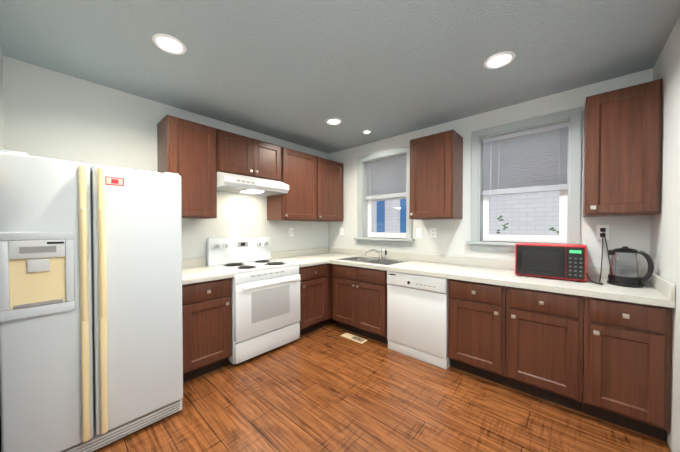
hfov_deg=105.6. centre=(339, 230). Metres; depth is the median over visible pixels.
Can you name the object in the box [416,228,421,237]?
light switch
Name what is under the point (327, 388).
floor
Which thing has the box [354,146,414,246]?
window
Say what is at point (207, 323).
base cabinet
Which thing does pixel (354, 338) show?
floor vent
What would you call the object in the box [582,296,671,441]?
base cabinet
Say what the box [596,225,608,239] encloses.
electrical outlet
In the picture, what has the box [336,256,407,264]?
sink
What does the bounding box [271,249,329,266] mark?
countertop
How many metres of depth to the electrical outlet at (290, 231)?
3.44 m
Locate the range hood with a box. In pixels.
[217,172,288,195]
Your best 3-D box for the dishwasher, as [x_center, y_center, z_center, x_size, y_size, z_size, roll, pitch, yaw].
[0.886,0.799,2.625,0.588,0.792,0.620,1,1,42]
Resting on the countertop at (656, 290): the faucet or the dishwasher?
the faucet
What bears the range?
on the floor
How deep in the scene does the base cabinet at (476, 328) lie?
2.06 m
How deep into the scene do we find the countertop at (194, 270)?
2.25 m
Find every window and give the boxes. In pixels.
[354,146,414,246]
[466,106,585,252]
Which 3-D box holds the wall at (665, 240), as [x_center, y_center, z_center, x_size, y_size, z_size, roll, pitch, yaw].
[1.274,0.043,0.642,0.200,2.360,3.460,1,1,42]
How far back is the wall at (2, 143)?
1.64 m
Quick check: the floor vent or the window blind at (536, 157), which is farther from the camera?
the floor vent
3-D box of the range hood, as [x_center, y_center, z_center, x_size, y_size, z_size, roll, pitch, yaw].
[-0.972,-0.486,2.753,0.452,0.145,0.721,1,1,42]
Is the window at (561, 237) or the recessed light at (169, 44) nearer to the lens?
the recessed light at (169, 44)
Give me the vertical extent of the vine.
0.220 m
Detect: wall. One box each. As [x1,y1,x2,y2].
[0,47,4,415]
[3,56,328,265]
[329,68,652,269]
[650,16,679,451]
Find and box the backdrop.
[372,178,559,234]
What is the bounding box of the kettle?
[607,246,653,287]
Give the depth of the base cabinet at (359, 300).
2.84 m
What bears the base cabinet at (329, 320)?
on the floor
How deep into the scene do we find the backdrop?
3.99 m
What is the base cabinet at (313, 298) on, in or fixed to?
on the floor
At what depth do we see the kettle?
1.72 m
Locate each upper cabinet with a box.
[157,115,216,218]
[216,129,280,180]
[267,146,315,220]
[316,156,342,221]
[409,130,462,219]
[583,79,662,216]
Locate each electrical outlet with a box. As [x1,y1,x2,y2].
[289,228,292,235]
[430,228,435,237]
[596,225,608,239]
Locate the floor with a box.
[0,322,671,451]
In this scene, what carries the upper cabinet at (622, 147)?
attached to the wall at (453, 236)
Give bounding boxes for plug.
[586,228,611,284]
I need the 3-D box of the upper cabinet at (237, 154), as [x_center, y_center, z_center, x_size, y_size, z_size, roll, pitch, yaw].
[-1.013,-0.765,2.785,0.343,0.405,0.719,1,1,42]
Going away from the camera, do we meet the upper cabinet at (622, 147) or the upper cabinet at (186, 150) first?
the upper cabinet at (622, 147)
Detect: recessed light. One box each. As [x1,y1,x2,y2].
[152,33,186,54]
[326,118,341,124]
[362,130,370,133]
[484,51,514,68]
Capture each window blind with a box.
[366,155,406,199]
[482,122,567,197]
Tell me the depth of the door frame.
1.54 m
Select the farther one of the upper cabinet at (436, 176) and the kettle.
the upper cabinet at (436, 176)
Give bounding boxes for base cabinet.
[182,278,231,382]
[299,264,326,335]
[323,263,335,324]
[332,264,387,343]
[448,279,506,385]
[505,286,583,411]
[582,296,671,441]
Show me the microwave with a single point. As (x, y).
(559, 261)
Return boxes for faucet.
[364,249,388,258]
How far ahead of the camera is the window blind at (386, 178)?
3.39 m
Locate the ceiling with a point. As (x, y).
(299, 72)
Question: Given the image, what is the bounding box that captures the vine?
[497,216,558,234]
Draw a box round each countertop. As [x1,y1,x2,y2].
[182,257,233,284]
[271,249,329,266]
[302,247,674,307]
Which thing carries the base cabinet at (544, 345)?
on the floor
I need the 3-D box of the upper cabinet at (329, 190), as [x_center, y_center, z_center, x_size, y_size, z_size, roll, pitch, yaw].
[-0.227,-0.557,3.665,0.343,0.845,0.539,1,1,42]
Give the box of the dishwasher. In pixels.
[387,271,450,368]
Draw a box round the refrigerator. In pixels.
[0,149,182,451]
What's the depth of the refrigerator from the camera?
1.34 m
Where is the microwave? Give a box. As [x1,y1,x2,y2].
[515,242,586,281]
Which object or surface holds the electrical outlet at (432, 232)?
attached to the wall at (453, 236)
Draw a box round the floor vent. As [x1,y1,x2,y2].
[341,333,367,343]
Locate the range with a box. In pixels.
[206,236,300,364]
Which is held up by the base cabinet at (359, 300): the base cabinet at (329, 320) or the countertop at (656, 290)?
the countertop at (656, 290)
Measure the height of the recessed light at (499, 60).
0.013 m
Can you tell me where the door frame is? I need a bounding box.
[0,416,0,448]
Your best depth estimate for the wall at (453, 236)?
2.61 m
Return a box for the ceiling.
[0,0,679,153]
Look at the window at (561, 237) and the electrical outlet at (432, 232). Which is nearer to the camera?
the window at (561, 237)
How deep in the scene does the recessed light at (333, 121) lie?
2.74 m
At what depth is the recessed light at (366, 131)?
3.05 m
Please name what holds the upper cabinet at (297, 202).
attached to the wall at (49, 113)
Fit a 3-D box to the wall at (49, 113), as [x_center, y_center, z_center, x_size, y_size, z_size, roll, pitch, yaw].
[-1.270,0.011,2.921,0.200,2.360,3.460,1,1,42]

